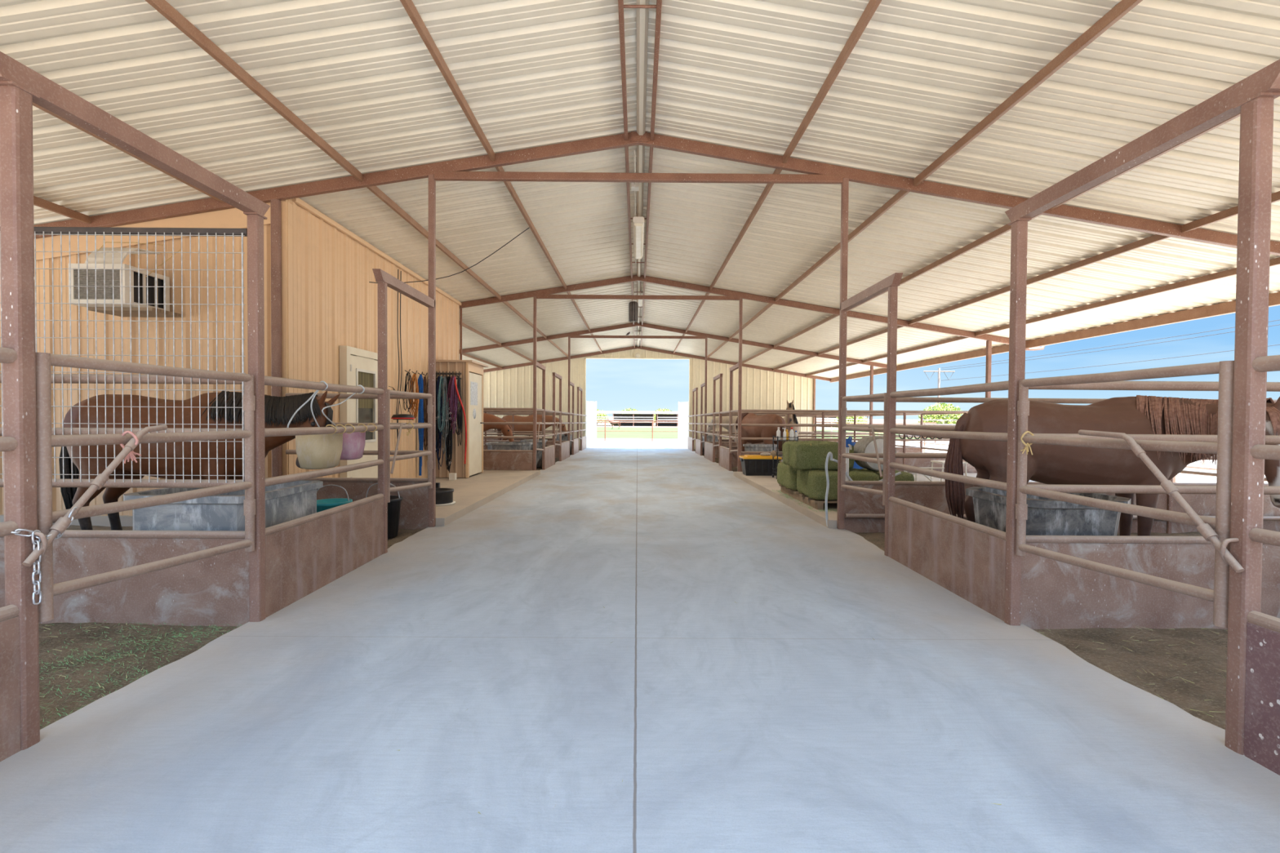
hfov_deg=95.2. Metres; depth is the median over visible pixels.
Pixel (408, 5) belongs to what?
roof purlin
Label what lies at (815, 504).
pallet
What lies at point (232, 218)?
trim
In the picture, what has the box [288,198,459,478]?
wall
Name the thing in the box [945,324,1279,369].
power line
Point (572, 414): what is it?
gate
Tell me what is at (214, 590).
fence
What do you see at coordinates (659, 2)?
roof purlin
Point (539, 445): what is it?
trough
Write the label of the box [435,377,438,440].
halter
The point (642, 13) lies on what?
beam
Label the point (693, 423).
gate
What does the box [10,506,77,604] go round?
chain
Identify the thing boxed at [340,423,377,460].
bucket
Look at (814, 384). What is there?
trim
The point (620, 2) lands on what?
roof purlin
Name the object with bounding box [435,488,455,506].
bucket
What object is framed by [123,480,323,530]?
trough
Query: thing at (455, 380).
lead rope
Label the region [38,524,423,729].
dirt
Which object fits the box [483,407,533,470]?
wall
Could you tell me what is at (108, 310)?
shelf
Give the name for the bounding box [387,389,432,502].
gate
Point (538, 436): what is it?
gate
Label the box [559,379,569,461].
panel
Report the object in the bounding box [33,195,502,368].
roof purlin
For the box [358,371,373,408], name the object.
curtain
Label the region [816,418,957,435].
fence
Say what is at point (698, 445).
panel
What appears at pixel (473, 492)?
floor
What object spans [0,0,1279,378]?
ceiling
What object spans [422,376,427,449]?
strap
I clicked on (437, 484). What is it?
block
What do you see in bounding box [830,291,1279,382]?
beam
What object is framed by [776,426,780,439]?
bottle
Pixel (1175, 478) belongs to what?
fence
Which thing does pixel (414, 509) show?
wall
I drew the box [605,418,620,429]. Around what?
horse
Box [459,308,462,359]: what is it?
trim
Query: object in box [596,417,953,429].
dry ground
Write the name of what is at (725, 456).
panel
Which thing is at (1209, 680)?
dirt
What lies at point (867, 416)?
shelter
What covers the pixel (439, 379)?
halter
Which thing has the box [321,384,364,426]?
cord
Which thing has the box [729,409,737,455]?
gate
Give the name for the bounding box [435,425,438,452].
bridle
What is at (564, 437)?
trough
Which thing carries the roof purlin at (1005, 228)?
attached to the ceiling
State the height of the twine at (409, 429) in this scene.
0.157 m
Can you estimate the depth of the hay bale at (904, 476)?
8.30 m
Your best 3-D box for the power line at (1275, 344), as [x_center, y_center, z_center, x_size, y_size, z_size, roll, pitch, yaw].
[62.290,-9.174,57.629,31.546,5.563,64.623,0,1,0]
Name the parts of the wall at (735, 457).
rail, rail, kick plate, rail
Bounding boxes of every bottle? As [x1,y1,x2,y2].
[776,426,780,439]
[782,427,786,439]
[786,429,788,439]
[789,427,793,439]
[794,431,797,439]
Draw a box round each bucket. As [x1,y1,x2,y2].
[316,484,352,512]
[363,483,402,537]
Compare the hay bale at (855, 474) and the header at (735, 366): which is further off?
the header at (735, 366)
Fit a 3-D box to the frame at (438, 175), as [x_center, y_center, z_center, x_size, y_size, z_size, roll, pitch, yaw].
[-0.028,-0.913,7.300,5.213,4.467,0.076,0,1,0]
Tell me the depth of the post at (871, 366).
21.93 m
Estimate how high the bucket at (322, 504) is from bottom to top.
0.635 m
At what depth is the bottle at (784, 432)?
12.76 m
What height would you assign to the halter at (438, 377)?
1.959 m
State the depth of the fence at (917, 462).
14.64 m
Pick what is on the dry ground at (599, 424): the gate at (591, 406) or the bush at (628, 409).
the bush at (628, 409)
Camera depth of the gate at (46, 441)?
2.80 m
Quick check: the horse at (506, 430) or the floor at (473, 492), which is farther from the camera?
the horse at (506, 430)
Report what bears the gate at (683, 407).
attached to the wall at (762, 389)
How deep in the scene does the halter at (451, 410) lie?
12.10 m
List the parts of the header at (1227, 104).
weld plate, weld plate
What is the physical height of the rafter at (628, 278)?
1.728 m
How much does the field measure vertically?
0.001 m
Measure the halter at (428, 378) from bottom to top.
1.913 m
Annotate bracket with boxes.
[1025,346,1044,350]
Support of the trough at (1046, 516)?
on the dirt at (1209, 680)
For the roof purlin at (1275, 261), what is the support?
attached to the ceiling
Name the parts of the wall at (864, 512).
rail, rail, rail, kick plate, rail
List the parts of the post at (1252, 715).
kick plate, rail, rail, rail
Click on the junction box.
(635, 187)
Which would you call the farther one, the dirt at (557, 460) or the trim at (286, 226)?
the dirt at (557, 460)
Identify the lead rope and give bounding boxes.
[453,376,466,463]
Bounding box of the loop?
[404,372,413,412]
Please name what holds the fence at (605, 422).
on the gravel yard at (601, 442)
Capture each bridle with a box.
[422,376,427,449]
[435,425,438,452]
[441,376,448,460]
[443,376,452,472]
[455,376,462,446]
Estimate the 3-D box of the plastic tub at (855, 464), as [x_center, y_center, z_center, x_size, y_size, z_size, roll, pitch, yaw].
[4.290,0.744,11.785,0.600,0.830,0.500,0,1,0]
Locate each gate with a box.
[22,351,256,622]
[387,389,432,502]
[536,408,544,452]
[555,410,561,446]
[569,413,573,442]
[578,413,582,439]
[586,400,596,447]
[677,400,688,448]
[692,414,695,440]
[700,413,704,443]
[713,412,719,447]
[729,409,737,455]
[840,392,886,505]
[1015,360,1244,628]
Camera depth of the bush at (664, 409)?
117.46 m
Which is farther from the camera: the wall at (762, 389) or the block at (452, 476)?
the wall at (762, 389)
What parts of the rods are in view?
tie rod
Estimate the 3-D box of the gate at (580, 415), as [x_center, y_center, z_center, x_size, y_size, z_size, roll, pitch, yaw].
[-2.663,0.036,26.052,0.109,1.180,1.444,0,1,0]
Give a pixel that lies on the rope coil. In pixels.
(414, 402)
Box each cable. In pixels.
[368,227,528,283]
[396,269,402,449]
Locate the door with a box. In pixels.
[339,345,377,477]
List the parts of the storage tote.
lid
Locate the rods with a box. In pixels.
[623,4,656,340]
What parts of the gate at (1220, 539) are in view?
gate rail, gate rail, gate rail, gate rail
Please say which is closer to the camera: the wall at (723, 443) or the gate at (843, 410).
the gate at (843, 410)
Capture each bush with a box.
[596,408,608,424]
[622,408,638,411]
[653,408,674,423]
[833,416,868,427]
[918,402,963,424]
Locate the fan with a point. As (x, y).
(633, 313)
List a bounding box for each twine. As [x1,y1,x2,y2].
[120,431,141,463]
[406,422,413,435]
[1020,431,1034,455]
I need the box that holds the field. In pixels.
[596,426,937,439]
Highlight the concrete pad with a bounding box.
[733,471,1035,528]
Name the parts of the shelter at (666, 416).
pen rail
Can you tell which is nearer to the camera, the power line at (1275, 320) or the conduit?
the conduit
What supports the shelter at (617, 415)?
on the dry ground at (599, 424)
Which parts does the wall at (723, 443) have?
kick plate, rail, rail, rail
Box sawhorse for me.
[903,466,944,481]
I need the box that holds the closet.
[435,360,488,477]
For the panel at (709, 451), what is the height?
2.814 m
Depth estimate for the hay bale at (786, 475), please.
9.65 m
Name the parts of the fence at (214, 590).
rail, rail, rail, kick plate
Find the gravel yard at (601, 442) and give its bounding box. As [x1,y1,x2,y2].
[586,438,1267,483]
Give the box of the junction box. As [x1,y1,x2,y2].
[631,182,639,191]
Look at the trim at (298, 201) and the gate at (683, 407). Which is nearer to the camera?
the trim at (298, 201)
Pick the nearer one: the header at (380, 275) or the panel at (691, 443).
the header at (380, 275)
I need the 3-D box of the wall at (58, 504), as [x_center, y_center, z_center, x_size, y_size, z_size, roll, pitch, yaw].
[-7.124,-0.870,7.379,5.310,4.186,0.078,0,1,0]
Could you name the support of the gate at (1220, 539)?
attached to the panel at (978, 563)
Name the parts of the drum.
lid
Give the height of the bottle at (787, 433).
0.231 m
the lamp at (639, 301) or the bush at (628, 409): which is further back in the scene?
the bush at (628, 409)
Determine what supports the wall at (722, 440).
on the dirt at (717, 460)
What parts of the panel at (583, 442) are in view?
post, kick plate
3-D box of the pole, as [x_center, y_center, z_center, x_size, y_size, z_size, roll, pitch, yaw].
[46.108,-4.248,90.149,4.800,9.500,0.340,0,1,0]
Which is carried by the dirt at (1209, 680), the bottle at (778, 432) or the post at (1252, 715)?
the post at (1252, 715)
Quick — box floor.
[0,448,1279,852]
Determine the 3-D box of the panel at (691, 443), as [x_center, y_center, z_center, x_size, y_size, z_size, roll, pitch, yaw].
[2.439,-0.208,28.014,0.076,2.814,2.450,0,1,0]
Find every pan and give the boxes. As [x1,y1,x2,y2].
[388,386,414,419]
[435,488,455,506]
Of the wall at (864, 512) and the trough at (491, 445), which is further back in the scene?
the trough at (491, 445)
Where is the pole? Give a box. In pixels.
[923,368,955,421]
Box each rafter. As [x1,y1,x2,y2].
[34,131,1279,255]
[459,275,1008,344]
[462,322,887,368]
[483,345,831,381]
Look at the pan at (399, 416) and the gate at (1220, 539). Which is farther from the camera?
the pan at (399, 416)
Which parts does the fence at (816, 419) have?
rail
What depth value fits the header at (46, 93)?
2.85 m
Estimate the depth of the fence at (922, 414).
18.04 m
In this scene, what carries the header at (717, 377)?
on the panel at (709, 451)
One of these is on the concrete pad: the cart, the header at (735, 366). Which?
the cart
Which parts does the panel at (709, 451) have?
kick plate, post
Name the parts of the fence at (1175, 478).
rail, fence post, rail, fence post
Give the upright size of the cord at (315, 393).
0.428 m
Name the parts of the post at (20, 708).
rail, rail, rail, kick plate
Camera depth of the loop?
11.04 m
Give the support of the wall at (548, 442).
on the dirt at (557, 460)
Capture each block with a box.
[435,482,439,488]
[448,472,456,479]
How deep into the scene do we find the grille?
6.68 m
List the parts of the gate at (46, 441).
gate rail, gate rail, gate rail, gate rail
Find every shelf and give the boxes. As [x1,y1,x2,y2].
[88,306,181,317]
[773,436,797,440]
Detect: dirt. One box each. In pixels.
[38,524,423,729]
[536,448,580,470]
[693,449,737,471]
[853,531,1227,729]
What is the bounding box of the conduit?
[633,150,635,264]
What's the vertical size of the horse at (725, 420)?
1.620 m
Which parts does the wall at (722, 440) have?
rail, rail, kick plate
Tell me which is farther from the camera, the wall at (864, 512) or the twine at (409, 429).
the wall at (864, 512)
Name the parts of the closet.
closet frame, closet door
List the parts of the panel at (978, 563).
post, kick plate, rail, rail, rail, post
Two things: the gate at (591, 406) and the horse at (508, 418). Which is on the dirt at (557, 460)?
the horse at (508, 418)
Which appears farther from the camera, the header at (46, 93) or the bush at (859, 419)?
the bush at (859, 419)
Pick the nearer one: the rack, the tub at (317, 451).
the tub at (317, 451)
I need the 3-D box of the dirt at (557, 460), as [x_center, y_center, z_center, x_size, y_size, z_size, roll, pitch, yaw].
[-6.135,1.152,21.916,7.150,0.210,14.680,0,1,0]
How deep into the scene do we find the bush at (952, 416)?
83.19 m
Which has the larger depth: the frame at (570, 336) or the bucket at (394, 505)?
the frame at (570, 336)
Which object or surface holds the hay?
on the concrete pad
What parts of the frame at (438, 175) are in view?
post, post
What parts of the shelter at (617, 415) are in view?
pen rail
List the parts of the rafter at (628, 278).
apex plate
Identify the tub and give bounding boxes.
[295,423,355,469]
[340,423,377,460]
[852,442,863,469]
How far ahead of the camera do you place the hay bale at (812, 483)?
8.33 m
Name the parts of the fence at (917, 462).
rail, rail, rail, kick plate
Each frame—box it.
[428,171,848,528]
[533,294,742,471]
[568,335,707,443]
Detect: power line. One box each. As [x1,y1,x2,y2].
[942,320,1278,368]
[944,344,1279,380]
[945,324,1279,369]
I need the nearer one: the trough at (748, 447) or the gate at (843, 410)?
the gate at (843, 410)
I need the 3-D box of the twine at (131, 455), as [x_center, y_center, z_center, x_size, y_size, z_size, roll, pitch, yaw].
[-2.536,0.101,2.897,0.082,0.162,0.109,0,1,-32]
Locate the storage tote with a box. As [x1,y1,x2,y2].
[738,454,782,475]
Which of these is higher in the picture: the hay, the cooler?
the cooler
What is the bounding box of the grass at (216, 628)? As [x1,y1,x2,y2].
[39,620,241,729]
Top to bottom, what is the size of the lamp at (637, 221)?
0.325 m
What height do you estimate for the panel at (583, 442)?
2.814 m
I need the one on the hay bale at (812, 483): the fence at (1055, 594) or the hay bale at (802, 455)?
the hay bale at (802, 455)
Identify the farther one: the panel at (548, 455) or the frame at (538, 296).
the panel at (548, 455)
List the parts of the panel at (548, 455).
post, kick plate, post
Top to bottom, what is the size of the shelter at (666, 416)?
2.675 m
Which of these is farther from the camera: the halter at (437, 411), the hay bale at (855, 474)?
the halter at (437, 411)
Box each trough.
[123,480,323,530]
[485,441,533,449]
[520,439,547,467]
[555,434,572,453]
[702,435,719,454]
[742,444,777,451]
[965,486,1131,535]
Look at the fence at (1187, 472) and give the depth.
9.10 m
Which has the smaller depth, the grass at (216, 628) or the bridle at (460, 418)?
the grass at (216, 628)
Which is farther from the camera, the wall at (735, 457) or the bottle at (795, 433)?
the wall at (735, 457)
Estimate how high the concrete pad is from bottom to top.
0.373 m
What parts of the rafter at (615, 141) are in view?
apex plate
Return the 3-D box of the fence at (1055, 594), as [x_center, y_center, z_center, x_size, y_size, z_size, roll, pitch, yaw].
[5.658,0.570,3.986,6.140,1.732,0.064,0,1,0]
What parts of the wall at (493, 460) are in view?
rail, rail, rail, kick plate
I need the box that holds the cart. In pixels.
[770,435,798,479]
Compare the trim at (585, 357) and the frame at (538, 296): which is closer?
the frame at (538, 296)
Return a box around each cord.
[286,380,328,427]
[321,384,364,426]
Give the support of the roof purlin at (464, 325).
attached to the ceiling
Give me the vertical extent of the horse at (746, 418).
1.619 m
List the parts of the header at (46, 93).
weld plate, weld plate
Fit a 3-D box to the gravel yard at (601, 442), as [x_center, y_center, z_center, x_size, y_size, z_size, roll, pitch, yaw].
[-0.110,1.374,21.778,120.000,0.001,48.500,0,1,0]
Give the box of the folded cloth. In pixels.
[760,452,770,456]
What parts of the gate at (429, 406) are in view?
gate rail, gate rail, gate rail, gate rail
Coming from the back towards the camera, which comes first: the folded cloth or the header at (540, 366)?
the header at (540, 366)
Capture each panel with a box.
[0,226,247,483]
[247,214,387,622]
[542,369,555,470]
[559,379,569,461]
[572,386,578,454]
[580,391,586,450]
[688,391,694,451]
[695,386,702,455]
[704,380,715,462]
[719,371,733,471]
[884,220,1027,626]
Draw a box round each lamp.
[632,213,644,258]
[637,289,642,306]
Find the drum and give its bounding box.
[853,436,896,471]
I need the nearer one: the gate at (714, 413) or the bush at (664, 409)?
the gate at (714, 413)
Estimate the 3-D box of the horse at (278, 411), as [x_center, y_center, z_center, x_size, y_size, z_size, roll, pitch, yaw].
[-4.234,0.467,5.609,2.638,1.625,0.706,0,1,0]
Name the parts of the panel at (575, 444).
post, kick plate, post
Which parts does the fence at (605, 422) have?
rail, rail, rail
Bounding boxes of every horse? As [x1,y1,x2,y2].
[58,391,340,530]
[483,413,514,441]
[497,414,567,439]
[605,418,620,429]
[706,415,737,441]
[735,412,786,451]
[782,400,799,441]
[944,395,1279,536]
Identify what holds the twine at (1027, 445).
attached to the gate at (1220, 539)
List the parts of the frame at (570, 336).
post, post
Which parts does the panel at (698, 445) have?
post, kick plate, post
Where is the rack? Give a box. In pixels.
[435,371,461,379]
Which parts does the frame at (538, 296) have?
post, post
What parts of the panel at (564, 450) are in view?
post, kick plate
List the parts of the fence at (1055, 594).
kick plate, rail, rail, rail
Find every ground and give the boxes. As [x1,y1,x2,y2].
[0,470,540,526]
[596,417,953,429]
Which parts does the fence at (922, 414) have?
rail, rail, rail, fence post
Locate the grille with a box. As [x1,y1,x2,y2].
[74,269,119,299]
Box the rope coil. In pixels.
[408,373,419,420]
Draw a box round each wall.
[0,199,288,515]
[284,392,428,529]
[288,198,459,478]
[483,348,813,449]
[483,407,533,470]
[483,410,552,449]
[483,412,568,457]
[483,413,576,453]
[698,415,838,453]
[706,413,870,457]
[721,411,921,466]
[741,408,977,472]
[844,397,1279,533]
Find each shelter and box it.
[596,411,655,426]
[655,411,678,426]
[816,416,867,427]
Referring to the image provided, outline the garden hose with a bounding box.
[825,452,901,526]
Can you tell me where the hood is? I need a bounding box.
[84,247,159,263]
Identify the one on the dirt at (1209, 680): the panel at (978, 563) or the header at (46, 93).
the panel at (978, 563)
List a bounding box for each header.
[0,51,270,219]
[372,268,435,307]
[536,361,546,369]
[552,372,562,379]
[712,373,722,380]
[728,363,738,371]
[840,272,902,310]
[1004,58,1279,225]
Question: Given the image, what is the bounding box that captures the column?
[270,199,282,477]
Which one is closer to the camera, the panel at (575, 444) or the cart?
the cart
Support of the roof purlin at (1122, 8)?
attached to the ceiling
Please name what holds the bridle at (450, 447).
hanging from the rack
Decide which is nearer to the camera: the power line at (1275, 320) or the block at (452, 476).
the block at (452, 476)
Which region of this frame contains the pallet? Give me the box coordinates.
[779,484,837,509]
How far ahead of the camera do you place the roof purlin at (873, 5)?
6.00 m
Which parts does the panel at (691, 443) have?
kick plate, post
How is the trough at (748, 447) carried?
on the dirt at (717, 460)
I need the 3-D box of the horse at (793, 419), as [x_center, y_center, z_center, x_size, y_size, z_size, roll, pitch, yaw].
[5.002,0.175,19.556,0.670,2.080,2.657,1,1,14]
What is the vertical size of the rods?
0.021 m
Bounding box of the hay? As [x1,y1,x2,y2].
[772,489,837,511]
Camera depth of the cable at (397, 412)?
10.73 m
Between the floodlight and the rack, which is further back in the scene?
the floodlight
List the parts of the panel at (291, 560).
post, rail, rail, rail, kick plate, post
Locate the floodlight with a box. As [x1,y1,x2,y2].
[635,352,639,358]
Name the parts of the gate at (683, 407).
frame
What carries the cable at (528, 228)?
hanging from the roof purlin at (408, 5)
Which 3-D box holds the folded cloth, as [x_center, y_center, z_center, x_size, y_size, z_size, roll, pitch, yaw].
[2.952,0.648,13.727,0.260,0.072,0.254,0,1,0]
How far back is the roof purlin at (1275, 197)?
8.85 m
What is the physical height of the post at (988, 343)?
3.622 m
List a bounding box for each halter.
[426,377,428,450]
[435,376,443,470]
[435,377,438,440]
[437,376,445,435]
[438,378,442,422]
[444,376,451,464]
[447,376,457,429]
[448,376,457,434]
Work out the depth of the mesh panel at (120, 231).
3.89 m
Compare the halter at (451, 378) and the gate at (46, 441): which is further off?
the halter at (451, 378)
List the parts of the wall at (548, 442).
kick plate, rail, rail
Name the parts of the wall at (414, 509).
rail, rail, kick plate, rail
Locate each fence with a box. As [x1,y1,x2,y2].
[0,373,248,626]
[596,420,936,443]
[813,413,964,452]
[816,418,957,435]
[816,421,1217,482]
[1020,381,1279,629]
[1179,470,1266,481]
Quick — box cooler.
[68,241,182,317]
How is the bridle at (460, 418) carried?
hanging from the rack
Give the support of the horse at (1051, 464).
on the dirt at (1209, 680)
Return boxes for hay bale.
[775,461,797,489]
[781,437,835,467]
[786,440,854,470]
[794,468,837,502]
[831,466,879,480]
[861,468,915,480]
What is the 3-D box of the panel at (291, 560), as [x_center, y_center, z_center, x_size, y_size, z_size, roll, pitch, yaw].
[-2.591,-0.039,4.913,0.076,2.790,2.026,0,1,0]
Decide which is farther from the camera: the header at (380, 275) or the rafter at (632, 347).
the rafter at (632, 347)
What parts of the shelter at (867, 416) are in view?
pen rail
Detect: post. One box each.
[0,85,39,761]
[869,365,873,435]
[985,340,991,397]
[1225,97,1279,775]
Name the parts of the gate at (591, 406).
frame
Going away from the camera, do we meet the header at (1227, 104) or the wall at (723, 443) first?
the header at (1227, 104)
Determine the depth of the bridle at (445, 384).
12.12 m
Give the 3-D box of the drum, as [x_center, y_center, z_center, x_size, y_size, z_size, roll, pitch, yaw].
[3.517,0.406,8.772,0.516,0.516,0.445,0,1,0]
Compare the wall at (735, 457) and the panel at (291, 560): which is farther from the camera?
the wall at (735, 457)
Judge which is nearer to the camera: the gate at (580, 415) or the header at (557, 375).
the header at (557, 375)
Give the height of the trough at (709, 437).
0.800 m
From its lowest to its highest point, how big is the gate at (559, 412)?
1.180 m
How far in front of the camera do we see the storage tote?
13.50 m
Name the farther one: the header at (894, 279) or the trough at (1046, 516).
the header at (894, 279)
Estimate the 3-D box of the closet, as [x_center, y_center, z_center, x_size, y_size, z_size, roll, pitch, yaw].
[-4.015,-0.173,13.111,0.870,2.510,1.380,0,1,0]
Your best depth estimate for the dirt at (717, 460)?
18.68 m
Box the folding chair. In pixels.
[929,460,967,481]
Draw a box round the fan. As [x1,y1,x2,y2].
[628,281,638,322]
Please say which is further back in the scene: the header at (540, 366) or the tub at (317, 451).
the header at (540, 366)
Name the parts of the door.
pane, pane moulding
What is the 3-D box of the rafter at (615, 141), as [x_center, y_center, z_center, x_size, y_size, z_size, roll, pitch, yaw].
[-0.016,-2.790,7.267,19.523,1.728,0.100,0,1,0]
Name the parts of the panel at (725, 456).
post, kick plate, rail, post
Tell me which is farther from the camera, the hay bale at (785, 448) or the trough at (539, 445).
the trough at (539, 445)
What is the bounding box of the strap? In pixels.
[417,374,423,475]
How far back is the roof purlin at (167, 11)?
5.63 m
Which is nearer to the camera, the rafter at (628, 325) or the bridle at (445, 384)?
the bridle at (445, 384)
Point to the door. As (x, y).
(357, 366)
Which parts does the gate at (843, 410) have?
gate rail, gate rail, gate rail, gate rail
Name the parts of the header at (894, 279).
weld plate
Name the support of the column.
on the dirt at (52, 642)
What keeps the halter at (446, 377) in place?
hanging from the rack
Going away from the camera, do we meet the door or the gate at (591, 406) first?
the door
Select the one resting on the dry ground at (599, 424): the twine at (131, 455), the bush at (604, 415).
the bush at (604, 415)
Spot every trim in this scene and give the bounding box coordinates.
[35,200,287,260]
[281,200,293,475]
[292,197,461,305]
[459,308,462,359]
[584,356,690,436]
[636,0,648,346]
[813,378,815,435]
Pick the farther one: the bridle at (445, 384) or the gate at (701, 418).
the gate at (701, 418)
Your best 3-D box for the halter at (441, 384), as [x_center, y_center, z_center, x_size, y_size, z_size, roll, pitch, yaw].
[-4.120,-0.395,12.151,0.184,1.309,0.122,0,1,0]
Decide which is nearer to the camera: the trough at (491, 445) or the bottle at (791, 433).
the bottle at (791, 433)
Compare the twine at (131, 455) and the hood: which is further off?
the hood

